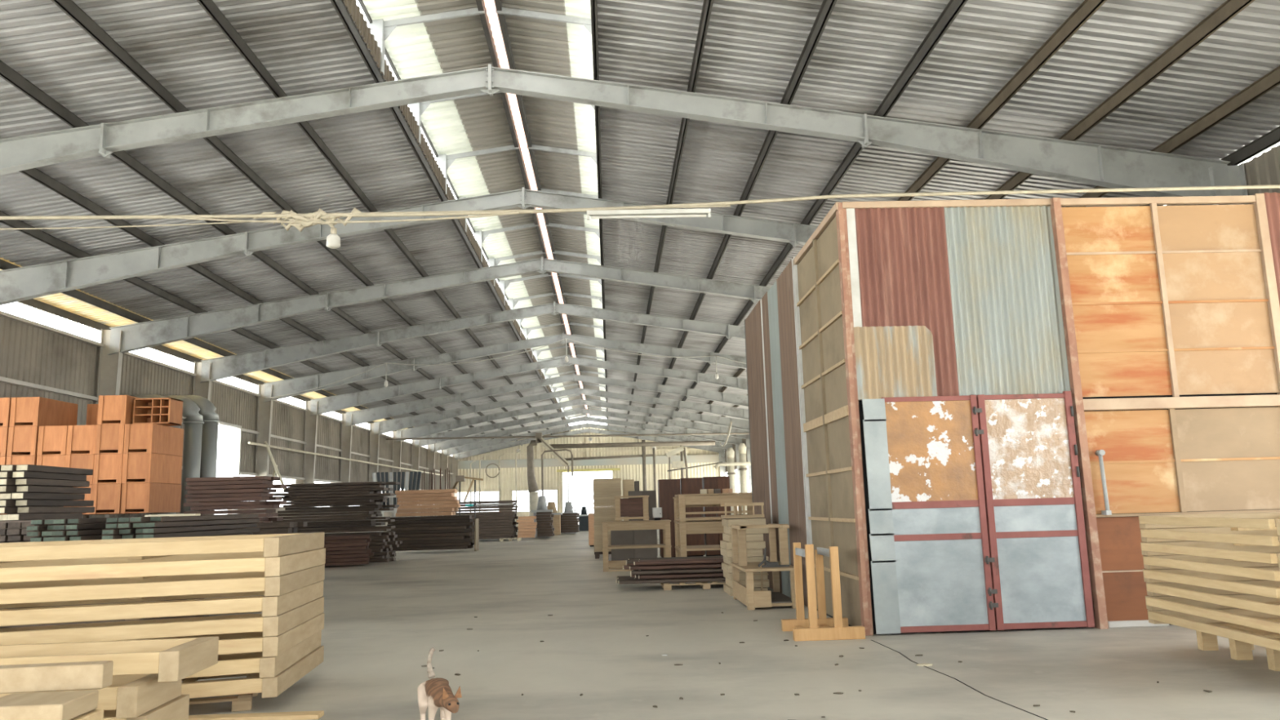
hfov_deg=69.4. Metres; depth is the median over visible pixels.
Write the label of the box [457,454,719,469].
trim
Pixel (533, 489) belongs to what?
duct
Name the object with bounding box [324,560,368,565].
board
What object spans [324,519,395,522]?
board
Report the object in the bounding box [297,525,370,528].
board
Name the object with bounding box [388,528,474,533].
board
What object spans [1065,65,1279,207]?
roof purlin
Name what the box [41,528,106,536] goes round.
board
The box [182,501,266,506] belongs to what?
board
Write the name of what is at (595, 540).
board
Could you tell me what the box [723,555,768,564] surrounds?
board
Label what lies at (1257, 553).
frame
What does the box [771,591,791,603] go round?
shelf
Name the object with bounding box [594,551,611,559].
stack
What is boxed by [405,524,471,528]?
board
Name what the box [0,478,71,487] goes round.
board
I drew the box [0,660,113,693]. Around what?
wooden beam
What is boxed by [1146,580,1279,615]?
frame
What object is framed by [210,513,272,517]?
board
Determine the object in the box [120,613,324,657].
frame
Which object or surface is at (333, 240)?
hanging lamp
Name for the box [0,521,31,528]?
board
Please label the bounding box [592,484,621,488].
board
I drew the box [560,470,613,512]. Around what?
door
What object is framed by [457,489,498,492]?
window
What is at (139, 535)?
board
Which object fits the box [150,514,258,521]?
board
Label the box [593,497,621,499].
board
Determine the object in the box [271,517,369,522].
board
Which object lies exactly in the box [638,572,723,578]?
plank
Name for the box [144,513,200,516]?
pale lath
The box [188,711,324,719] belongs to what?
board
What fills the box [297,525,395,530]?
board
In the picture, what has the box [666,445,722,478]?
crane
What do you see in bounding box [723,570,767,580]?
board
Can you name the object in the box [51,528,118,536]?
board
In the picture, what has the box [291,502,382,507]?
board
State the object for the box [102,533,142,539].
board
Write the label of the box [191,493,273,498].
board
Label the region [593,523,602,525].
board
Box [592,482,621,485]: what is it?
board
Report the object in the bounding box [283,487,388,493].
board
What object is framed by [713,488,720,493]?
block
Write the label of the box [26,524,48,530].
board
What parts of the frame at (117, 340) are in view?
splice plate, apex plate, splice plate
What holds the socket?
attached to the hanging lamp at (333, 240)
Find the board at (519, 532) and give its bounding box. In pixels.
[517,531,535,534]
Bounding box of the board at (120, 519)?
[118,514,228,522]
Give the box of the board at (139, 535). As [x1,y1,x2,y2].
[135,530,200,538]
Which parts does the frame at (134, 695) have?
long rail, long rail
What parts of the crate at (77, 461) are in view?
panel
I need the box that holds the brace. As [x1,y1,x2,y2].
[263,440,284,490]
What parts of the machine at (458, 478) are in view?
leg, motor, arm, arm, leg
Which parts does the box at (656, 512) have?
door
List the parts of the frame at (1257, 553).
long rail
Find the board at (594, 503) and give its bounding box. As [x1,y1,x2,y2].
[593,502,614,504]
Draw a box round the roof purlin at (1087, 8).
[684,0,1106,428]
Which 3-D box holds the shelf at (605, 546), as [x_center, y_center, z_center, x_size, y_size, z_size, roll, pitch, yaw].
[-0.088,4.505,22.328,1.640,0.050,0.920,-1,-9,-2]
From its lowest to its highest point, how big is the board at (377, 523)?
0.078 m
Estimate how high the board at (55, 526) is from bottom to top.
0.068 m
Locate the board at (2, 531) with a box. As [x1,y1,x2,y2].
[0,528,26,535]
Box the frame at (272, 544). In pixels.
[0,532,324,563]
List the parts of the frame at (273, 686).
rail, long rail, long rail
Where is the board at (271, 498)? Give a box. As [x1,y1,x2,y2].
[221,496,282,502]
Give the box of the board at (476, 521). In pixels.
[474,518,479,551]
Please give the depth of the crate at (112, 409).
17.79 m
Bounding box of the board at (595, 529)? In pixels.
[594,528,602,530]
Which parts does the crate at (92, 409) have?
panel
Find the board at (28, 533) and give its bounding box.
[26,528,83,537]
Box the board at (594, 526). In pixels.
[593,525,602,528]
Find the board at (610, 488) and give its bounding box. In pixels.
[592,487,621,490]
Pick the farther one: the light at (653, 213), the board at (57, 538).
the board at (57, 538)
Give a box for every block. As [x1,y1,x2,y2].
[700,488,706,493]
[706,488,714,493]
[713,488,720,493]
[722,488,732,493]
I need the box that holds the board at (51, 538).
[43,533,102,541]
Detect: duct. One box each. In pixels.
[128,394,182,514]
[163,395,204,514]
[180,395,220,515]
[526,440,538,525]
[549,440,715,448]
[564,453,653,460]
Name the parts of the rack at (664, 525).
leg, leg, leg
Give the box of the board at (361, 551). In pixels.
[325,549,371,555]
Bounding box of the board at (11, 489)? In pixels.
[0,485,62,493]
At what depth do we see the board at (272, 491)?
24.41 m
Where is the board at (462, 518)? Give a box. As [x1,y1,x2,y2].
[399,518,473,521]
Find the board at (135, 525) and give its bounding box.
[133,521,251,528]
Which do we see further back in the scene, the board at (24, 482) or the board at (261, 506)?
the board at (261, 506)
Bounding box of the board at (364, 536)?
[324,534,369,539]
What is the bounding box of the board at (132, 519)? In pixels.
[129,516,240,522]
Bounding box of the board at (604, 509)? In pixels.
[594,508,615,511]
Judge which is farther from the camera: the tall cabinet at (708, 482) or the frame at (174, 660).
the tall cabinet at (708, 482)
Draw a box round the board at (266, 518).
[240,516,268,520]
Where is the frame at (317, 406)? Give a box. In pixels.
[302,355,747,519]
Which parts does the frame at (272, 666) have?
long rail, rail, long rail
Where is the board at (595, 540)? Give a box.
[594,539,610,542]
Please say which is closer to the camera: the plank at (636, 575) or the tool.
the tool
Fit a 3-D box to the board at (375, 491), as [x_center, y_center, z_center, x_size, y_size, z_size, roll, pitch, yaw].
[-9.830,4.247,29.387,3.068,0.079,0.580,-1,-9,-2]
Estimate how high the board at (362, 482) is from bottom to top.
0.078 m
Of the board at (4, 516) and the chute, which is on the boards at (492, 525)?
the board at (4, 516)
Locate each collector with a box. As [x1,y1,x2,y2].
[726,447,735,515]
[737,443,747,514]
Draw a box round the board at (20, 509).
[17,506,94,513]
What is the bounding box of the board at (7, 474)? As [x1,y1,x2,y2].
[0,471,16,479]
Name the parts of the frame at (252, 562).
long rail, long rail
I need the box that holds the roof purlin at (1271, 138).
[1140,125,1279,205]
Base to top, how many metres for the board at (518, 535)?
0.138 m
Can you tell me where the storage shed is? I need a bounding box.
[744,191,1279,635]
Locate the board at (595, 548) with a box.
[594,546,602,549]
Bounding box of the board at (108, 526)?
[105,519,220,528]
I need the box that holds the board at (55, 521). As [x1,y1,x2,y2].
[53,517,100,524]
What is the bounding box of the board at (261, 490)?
[186,488,270,493]
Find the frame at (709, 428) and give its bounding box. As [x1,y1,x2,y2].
[411,408,751,516]
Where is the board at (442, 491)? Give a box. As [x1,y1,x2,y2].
[395,488,457,493]
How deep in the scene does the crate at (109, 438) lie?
17.67 m
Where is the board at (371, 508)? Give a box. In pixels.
[277,507,378,513]
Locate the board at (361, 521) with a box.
[306,520,375,524]
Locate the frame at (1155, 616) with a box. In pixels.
[1147,608,1279,650]
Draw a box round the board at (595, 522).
[594,520,622,523]
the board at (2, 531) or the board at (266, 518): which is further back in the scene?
the board at (266, 518)
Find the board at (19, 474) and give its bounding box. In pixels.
[12,471,86,480]
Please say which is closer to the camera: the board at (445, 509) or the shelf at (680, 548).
the shelf at (680, 548)
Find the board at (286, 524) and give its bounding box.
[231,521,293,528]
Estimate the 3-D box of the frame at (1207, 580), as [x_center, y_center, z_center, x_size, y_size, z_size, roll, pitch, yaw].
[5.356,1.846,7.639,1.390,0.120,2.170,-2,-9,2]
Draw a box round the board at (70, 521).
[67,517,106,524]
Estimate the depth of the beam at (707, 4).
17.41 m
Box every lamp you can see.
[325,218,340,248]
[384,363,387,386]
[564,338,568,362]
[588,405,591,440]
[715,355,718,378]
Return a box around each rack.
[372,471,421,532]
[601,520,671,571]
[672,497,742,556]
[675,492,752,522]
[675,520,724,556]
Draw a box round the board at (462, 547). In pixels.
[391,545,468,551]
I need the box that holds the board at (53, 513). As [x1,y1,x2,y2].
[0,512,70,514]
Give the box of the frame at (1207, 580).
[1142,566,1279,598]
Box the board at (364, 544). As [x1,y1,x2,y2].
[324,542,368,547]
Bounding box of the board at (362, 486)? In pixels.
[287,484,384,489]
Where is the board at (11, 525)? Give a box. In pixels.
[8,522,22,528]
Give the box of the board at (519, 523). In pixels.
[518,522,537,525]
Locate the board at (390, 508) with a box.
[293,507,394,513]
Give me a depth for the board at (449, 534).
34.39 m
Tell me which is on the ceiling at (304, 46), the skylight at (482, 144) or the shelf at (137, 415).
the skylight at (482, 144)
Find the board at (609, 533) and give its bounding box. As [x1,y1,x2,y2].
[594,532,610,535]
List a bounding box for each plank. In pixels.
[616,576,724,583]
[617,577,635,579]
[617,577,725,584]
[622,562,721,568]
[626,557,723,564]
[628,555,723,559]
[629,563,721,569]
[630,568,723,574]
[633,558,724,564]
[635,572,716,577]
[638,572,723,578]
[639,556,723,559]
[640,558,721,560]
[640,567,721,570]
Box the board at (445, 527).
[391,525,467,530]
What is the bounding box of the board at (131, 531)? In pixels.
[119,524,220,533]
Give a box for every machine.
[441,475,483,519]
[531,495,552,537]
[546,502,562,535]
[561,501,577,533]
[578,506,588,530]
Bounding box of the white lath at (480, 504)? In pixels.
[475,502,513,506]
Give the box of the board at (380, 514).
[295,513,382,516]
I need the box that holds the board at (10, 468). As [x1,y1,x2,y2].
[0,464,17,471]
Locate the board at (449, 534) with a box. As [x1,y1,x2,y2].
[395,532,471,537]
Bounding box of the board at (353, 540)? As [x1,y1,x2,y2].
[324,538,366,543]
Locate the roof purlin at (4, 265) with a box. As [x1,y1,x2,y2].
[0,258,413,428]
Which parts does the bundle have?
rod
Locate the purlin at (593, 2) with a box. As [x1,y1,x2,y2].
[590,0,608,431]
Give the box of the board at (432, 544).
[394,542,471,547]
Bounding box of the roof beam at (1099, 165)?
[0,64,1248,204]
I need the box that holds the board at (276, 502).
[224,500,286,506]
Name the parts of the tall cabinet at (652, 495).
door, door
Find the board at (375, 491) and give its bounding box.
[284,490,382,496]
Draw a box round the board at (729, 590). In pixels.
[723,583,768,595]
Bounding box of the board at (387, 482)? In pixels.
[355,481,399,485]
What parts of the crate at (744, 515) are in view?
rail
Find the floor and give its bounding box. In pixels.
[182,528,1279,719]
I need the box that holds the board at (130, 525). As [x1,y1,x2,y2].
[117,519,226,528]
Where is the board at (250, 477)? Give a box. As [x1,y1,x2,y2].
[185,475,271,481]
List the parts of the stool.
leg, panel, leg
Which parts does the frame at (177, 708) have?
long rail, long rail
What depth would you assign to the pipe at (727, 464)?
44.66 m
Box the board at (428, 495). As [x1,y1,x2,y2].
[395,493,453,497]
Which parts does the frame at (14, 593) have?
long rail, long rail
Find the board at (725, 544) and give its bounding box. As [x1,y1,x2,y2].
[720,540,765,549]
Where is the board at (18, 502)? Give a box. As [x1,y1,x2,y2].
[15,499,93,506]
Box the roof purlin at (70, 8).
[51,0,530,432]
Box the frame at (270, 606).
[0,580,323,626]
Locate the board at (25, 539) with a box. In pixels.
[23,534,41,541]
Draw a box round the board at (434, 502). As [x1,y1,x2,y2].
[397,500,458,505]
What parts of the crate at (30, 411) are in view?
panel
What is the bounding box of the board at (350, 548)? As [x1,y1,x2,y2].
[321,546,365,551]
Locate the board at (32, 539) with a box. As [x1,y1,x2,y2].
[30,535,66,542]
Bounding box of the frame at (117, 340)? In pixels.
[88,257,771,518]
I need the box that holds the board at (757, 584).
[725,577,768,587]
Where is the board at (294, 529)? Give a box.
[260,527,297,533]
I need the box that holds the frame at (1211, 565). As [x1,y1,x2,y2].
[1142,552,1279,581]
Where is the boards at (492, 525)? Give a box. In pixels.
[0,500,579,627]
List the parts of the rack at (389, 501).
rail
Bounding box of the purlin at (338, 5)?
[329,0,569,431]
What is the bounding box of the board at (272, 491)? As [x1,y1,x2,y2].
[192,488,276,494]
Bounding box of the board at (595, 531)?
[594,530,610,533]
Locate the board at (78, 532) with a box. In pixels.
[66,528,124,535]
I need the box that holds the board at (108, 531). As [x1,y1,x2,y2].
[102,524,217,534]
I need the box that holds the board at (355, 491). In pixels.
[273,490,373,496]
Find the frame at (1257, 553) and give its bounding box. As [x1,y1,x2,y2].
[1140,538,1279,569]
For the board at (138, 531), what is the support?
on the board at (139, 535)
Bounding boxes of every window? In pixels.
[218,421,241,514]
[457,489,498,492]
[511,488,558,512]
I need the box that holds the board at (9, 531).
[6,528,26,534]
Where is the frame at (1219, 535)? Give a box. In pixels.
[1140,527,1279,546]
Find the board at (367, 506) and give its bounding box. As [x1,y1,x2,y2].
[284,505,382,510]
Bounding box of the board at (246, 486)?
[185,484,274,489]
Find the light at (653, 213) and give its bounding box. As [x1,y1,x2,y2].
[586,208,711,220]
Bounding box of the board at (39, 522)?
[31,519,44,524]
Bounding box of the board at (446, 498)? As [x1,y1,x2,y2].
[397,496,457,501]
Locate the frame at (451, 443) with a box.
[426,415,742,516]
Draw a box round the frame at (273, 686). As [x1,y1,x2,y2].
[181,645,324,698]
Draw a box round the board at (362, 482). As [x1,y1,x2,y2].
[285,481,386,487]
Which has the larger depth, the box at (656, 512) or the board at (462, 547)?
the board at (462, 547)
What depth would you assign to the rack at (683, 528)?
20.04 m
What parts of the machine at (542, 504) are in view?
motor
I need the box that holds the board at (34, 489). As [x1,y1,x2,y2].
[16,485,90,493]
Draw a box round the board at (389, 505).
[309,504,399,510]
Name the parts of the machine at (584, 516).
motor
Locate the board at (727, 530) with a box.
[723,525,768,533]
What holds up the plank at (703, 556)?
on the plank
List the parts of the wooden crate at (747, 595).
post, leg, rail, panel, post, leg, rack rail, rack rail, drawer, rail, post, leg, rail, rail, post, leg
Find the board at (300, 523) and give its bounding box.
[293,521,306,527]
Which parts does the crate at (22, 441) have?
panel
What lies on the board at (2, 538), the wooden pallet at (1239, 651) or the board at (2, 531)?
the board at (2, 531)
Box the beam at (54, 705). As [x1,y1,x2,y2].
[0,689,98,719]
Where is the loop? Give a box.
[484,463,499,477]
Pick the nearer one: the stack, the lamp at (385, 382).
the stack
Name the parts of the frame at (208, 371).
splice plate, apex plate, splice plate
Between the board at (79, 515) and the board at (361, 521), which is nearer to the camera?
the board at (79, 515)
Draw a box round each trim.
[0,311,453,457]
[0,376,186,419]
[239,471,425,489]
[240,427,453,474]
[342,0,569,426]
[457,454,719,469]
[480,448,700,454]
[490,451,493,460]
[537,443,539,458]
[556,467,620,471]
[586,432,588,457]
[638,439,641,454]
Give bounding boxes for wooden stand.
[781,542,865,641]
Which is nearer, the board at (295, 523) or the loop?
the board at (295, 523)
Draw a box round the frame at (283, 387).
[255,333,746,521]
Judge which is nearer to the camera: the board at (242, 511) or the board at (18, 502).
the board at (18, 502)
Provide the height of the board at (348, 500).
0.079 m
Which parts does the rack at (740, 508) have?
leg, leg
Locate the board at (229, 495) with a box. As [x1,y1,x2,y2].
[184,493,267,497]
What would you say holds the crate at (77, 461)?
on the crate at (87, 496)
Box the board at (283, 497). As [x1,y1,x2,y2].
[282,496,364,498]
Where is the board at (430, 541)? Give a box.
[398,538,474,544]
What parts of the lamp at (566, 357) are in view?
cord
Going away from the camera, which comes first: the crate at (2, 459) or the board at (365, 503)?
the crate at (2, 459)
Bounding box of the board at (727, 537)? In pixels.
[722,533,763,542]
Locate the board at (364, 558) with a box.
[325,556,368,562]
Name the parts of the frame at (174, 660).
long rail, long rail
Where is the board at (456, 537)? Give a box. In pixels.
[390,535,464,541]
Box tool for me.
[757,547,789,567]
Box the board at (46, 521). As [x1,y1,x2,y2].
[44,519,53,524]
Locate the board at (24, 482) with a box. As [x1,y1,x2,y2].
[15,478,89,487]
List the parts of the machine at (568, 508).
motor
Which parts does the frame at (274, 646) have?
rail, long rail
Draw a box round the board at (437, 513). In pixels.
[395,511,453,516]
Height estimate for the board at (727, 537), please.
0.120 m
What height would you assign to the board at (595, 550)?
0.068 m
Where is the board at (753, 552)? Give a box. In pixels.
[720,547,763,557]
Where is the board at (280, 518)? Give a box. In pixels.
[259,516,283,521]
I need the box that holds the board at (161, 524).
[143,518,259,527]
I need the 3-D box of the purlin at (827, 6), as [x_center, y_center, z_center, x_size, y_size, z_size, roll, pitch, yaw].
[1.615,-0.156,41.918,0.095,0.198,90.600,-1,-9,-2]
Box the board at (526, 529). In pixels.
[518,528,535,531]
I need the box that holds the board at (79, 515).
[7,512,82,520]
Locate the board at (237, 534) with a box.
[201,533,252,536]
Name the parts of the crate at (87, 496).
panel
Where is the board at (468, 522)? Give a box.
[386,521,474,527]
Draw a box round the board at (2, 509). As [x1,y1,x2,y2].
[0,506,17,513]
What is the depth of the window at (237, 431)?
36.02 m
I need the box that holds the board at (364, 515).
[283,514,376,519]
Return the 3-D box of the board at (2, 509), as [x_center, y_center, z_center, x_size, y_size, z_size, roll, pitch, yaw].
[-9.501,2.352,14.473,0.180,0.095,1.638,-1,-9,-1]
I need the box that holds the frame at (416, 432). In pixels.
[391,398,749,520]
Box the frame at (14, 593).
[0,564,324,604]
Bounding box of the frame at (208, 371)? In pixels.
[192,302,745,417]
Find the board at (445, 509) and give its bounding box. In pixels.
[396,507,453,512]
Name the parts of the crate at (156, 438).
panel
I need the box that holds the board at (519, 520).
[516,519,533,522]
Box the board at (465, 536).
[422,535,471,538]
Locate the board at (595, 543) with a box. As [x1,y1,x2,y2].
[594,542,611,544]
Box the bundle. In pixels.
[421,467,458,516]
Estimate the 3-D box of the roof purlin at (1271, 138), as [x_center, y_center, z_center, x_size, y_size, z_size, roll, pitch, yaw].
[9.229,0.791,42.012,0.095,0.198,90.600,-1,-9,-2]
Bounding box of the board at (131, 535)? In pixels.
[121,528,228,538]
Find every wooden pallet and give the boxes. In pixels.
[182,672,259,711]
[499,537,521,541]
[660,581,725,590]
[1195,622,1279,671]
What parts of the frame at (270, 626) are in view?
long rail, long rail, rail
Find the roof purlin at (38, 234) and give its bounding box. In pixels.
[0,210,453,431]
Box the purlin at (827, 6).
[643,0,836,430]
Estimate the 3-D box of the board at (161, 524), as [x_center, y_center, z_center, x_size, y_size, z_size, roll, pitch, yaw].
[-6.679,2.518,14.317,0.160,0.068,3.750,-1,-9,-2]
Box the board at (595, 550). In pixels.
[594,549,611,551]
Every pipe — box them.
[247,441,443,475]
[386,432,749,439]
[470,459,475,501]
[479,457,484,501]
[498,453,504,503]
[515,449,520,533]
[541,448,573,495]
[567,465,575,511]
[641,440,646,490]
[652,448,656,493]
[668,457,671,479]
[680,444,684,478]
[714,462,751,468]
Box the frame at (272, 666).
[185,630,321,678]
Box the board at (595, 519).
[594,518,622,520]
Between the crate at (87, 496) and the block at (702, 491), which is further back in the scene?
the block at (702, 491)
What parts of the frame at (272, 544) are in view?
long rail, long rail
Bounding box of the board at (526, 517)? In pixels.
[518,515,536,519]
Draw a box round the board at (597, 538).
[594,537,610,539]
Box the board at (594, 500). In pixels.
[593,499,614,502]
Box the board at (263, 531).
[251,528,292,534]
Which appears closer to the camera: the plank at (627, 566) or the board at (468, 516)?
the plank at (627, 566)
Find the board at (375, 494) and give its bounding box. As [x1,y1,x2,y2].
[289,493,395,498]
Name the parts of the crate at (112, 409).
panel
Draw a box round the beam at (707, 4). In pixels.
[624,0,713,432]
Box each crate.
[0,397,11,426]
[0,426,8,456]
[0,456,6,465]
[5,455,37,465]
[6,426,39,456]
[8,396,78,426]
[36,425,67,455]
[36,455,65,466]
[63,484,119,514]
[65,454,94,484]
[66,424,96,454]
[85,404,97,425]
[88,513,135,515]
[90,483,150,514]
[93,453,123,484]
[94,424,124,454]
[97,395,139,424]
[120,482,181,513]
[121,453,182,484]
[123,423,183,456]
[720,502,764,518]
[730,523,795,609]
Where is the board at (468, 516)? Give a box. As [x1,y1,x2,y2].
[390,515,471,520]
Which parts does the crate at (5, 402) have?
panel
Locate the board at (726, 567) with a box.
[721,562,759,573]
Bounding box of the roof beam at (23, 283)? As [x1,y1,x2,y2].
[0,187,817,305]
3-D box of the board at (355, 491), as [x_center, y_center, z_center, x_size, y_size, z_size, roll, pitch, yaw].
[-9.907,4.158,28.796,3.068,0.078,0.580,-1,-9,-2]
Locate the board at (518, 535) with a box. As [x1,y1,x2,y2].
[517,534,534,537]
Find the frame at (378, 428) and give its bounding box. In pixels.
[368,386,748,532]
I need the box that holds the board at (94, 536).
[69,533,123,540]
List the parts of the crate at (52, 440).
panel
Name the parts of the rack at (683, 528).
leg, leg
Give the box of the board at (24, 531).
[21,528,57,534]
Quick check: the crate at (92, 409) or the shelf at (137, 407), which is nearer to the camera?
the shelf at (137, 407)
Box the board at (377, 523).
[310,522,385,525]
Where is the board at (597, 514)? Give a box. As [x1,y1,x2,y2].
[593,513,615,515]
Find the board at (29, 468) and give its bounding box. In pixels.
[16,464,93,475]
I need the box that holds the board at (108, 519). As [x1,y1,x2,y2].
[106,517,219,522]
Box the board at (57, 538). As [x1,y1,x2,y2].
[53,534,92,541]
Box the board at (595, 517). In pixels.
[594,515,621,518]
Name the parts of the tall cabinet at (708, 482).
door, door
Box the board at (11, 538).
[7,534,25,541]
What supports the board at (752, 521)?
on the board at (727, 530)
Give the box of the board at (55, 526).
[53,522,124,529]
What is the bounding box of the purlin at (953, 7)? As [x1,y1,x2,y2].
[661,0,968,431]
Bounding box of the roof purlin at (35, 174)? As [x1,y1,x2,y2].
[19,168,494,439]
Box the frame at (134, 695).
[0,673,182,718]
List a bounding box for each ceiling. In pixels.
[0,0,565,440]
[596,0,1279,433]
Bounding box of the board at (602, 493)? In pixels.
[593,492,621,495]
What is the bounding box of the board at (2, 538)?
[0,534,19,541]
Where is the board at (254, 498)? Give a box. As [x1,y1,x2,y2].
[186,496,269,502]
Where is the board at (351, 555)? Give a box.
[325,553,368,558]
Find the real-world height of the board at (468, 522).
0.113 m
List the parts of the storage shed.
post, white post, white post, rail, rail, rail, rail, rail, rail, rail, rail, post, corner post, door panel, door panel, door, door panel, door panel, door, door panel, door panel, rail, post, rail, rail, rail, rail, wide rail, rail, rail, post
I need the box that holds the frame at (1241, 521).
[1138,511,1279,535]
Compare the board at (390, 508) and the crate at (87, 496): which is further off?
the board at (390, 508)
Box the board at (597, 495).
[592,494,621,497]
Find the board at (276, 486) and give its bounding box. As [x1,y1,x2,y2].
[222,484,287,489]
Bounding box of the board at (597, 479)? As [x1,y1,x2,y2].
[593,478,621,480]
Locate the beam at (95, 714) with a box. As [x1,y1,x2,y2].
[71,709,103,719]
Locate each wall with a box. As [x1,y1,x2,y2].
[0,315,452,518]
[226,506,439,533]
[291,479,302,484]
[457,467,498,491]
[458,426,718,461]
[500,467,511,514]
[511,466,557,489]
[515,512,528,525]
[557,466,562,512]
[562,465,613,469]
[612,462,719,520]
[724,144,1279,472]
[734,469,737,511]
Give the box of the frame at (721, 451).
[452,427,725,496]
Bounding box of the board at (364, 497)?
[283,496,387,501]
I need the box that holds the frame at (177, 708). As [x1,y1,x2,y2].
[103,693,189,719]
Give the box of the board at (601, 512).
[594,511,615,514]
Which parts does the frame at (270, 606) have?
long rail, long rail, rail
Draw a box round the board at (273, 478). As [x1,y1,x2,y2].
[268,476,279,480]
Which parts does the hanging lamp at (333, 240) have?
cord, glass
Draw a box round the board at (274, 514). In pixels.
[209,512,278,516]
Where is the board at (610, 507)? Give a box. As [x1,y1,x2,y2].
[593,506,615,509]
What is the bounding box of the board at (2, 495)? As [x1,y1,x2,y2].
[0,493,64,500]
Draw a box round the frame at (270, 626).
[0,596,324,644]
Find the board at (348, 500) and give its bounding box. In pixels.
[286,499,374,504]
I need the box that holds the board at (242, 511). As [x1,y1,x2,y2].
[183,509,273,514]
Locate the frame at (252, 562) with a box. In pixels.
[0,547,325,582]
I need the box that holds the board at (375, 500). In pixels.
[302,499,387,504]
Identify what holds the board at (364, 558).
on the board at (354, 562)
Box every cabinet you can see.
[588,513,594,546]
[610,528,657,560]
[622,479,634,520]
[628,490,657,555]
[634,480,639,490]
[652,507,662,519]
[657,479,680,557]
[679,477,705,556]
[702,475,730,555]
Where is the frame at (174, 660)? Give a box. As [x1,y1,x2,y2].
[0,636,218,682]
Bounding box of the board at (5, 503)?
[0,499,61,506]
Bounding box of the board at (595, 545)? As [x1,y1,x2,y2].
[594,544,611,546]
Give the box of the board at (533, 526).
[517,524,536,528]
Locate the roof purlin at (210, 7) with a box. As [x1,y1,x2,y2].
[196,0,551,435]
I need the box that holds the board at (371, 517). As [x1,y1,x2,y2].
[310,516,390,519]
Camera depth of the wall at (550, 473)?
85.66 m
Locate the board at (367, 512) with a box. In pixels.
[277,511,373,516]
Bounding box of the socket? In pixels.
[330,227,337,233]
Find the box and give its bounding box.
[132,397,182,426]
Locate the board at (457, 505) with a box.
[398,503,460,509]
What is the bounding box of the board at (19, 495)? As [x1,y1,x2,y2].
[11,492,84,500]
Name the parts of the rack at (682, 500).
leg, leg, leg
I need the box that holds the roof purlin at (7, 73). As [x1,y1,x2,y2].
[0,60,517,440]
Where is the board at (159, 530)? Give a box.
[142,523,257,533]
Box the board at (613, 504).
[593,503,615,506]
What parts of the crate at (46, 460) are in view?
panel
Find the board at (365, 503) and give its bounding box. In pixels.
[283,502,380,507]
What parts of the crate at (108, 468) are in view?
panel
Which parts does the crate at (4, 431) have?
panel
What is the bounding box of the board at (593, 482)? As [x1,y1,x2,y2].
[592,480,621,483]
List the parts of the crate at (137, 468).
panel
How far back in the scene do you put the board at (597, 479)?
27.78 m
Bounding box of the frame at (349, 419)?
[338,373,748,533]
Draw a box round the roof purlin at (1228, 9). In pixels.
[711,0,1254,424]
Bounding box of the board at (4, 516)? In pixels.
[2,514,25,520]
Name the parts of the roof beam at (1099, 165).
splice plate, apex plate, splice plate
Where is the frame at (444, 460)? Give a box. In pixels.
[440,422,732,488]
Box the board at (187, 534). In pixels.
[142,528,260,537]
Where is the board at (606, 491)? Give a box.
[593,489,621,493]
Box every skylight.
[0,257,414,430]
[357,0,606,419]
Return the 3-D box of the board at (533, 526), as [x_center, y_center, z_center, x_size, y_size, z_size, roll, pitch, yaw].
[-5.592,8.284,45.850,0.884,0.138,0.480,-1,-9,-2]
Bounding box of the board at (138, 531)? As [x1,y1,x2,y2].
[135,523,240,533]
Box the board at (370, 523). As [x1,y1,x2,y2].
[277,522,376,528]
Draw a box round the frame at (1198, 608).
[1145,594,1279,633]
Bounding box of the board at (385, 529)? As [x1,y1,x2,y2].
[297,528,391,533]
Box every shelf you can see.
[135,405,168,410]
[135,413,168,417]
[602,543,671,549]
[614,516,648,519]
[674,519,721,522]
[675,516,750,520]
[675,544,719,548]
[676,545,720,551]
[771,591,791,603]
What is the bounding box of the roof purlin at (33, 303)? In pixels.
[17,298,392,431]
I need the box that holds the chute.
[535,432,569,467]
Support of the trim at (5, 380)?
attached to the wall at (29, 353)
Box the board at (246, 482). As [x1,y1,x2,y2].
[186,480,269,485]
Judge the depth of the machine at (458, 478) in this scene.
39.38 m
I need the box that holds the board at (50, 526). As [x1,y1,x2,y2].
[47,522,117,530]
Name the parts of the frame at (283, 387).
splice plate, apex plate, splice plate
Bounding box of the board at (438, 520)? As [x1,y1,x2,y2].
[387,518,471,524]
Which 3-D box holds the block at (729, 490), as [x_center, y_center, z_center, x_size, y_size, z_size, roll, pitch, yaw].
[1.934,2.896,20.440,0.130,0.100,0.200,5,-11,-36]
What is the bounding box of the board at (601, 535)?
[594,534,610,537]
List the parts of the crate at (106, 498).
panel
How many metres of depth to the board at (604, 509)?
27.61 m
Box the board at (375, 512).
[311,511,381,515]
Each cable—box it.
[0,184,1279,231]
[263,338,746,399]
[719,421,732,446]
[871,640,1047,719]
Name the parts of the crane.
motor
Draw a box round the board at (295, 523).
[251,521,297,527]
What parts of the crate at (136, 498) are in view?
panel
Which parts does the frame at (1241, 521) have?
long rail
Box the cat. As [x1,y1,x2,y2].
[417,647,462,719]
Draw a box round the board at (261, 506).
[191,504,279,510]
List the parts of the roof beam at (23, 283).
splice plate, apex plate, splice plate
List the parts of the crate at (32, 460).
panel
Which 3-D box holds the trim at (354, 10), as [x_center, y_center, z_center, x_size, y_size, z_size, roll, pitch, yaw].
[-5.151,-0.737,41.793,0.029,0.360,90.600,-1,-9,-2]
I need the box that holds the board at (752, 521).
[721,517,765,526]
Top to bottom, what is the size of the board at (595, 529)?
0.068 m
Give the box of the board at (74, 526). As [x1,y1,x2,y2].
[65,522,126,529]
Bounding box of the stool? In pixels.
[613,495,648,521]
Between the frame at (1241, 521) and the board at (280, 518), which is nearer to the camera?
the frame at (1241, 521)
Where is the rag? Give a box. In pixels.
[915,662,932,666]
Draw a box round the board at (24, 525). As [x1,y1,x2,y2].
[22,522,66,528]

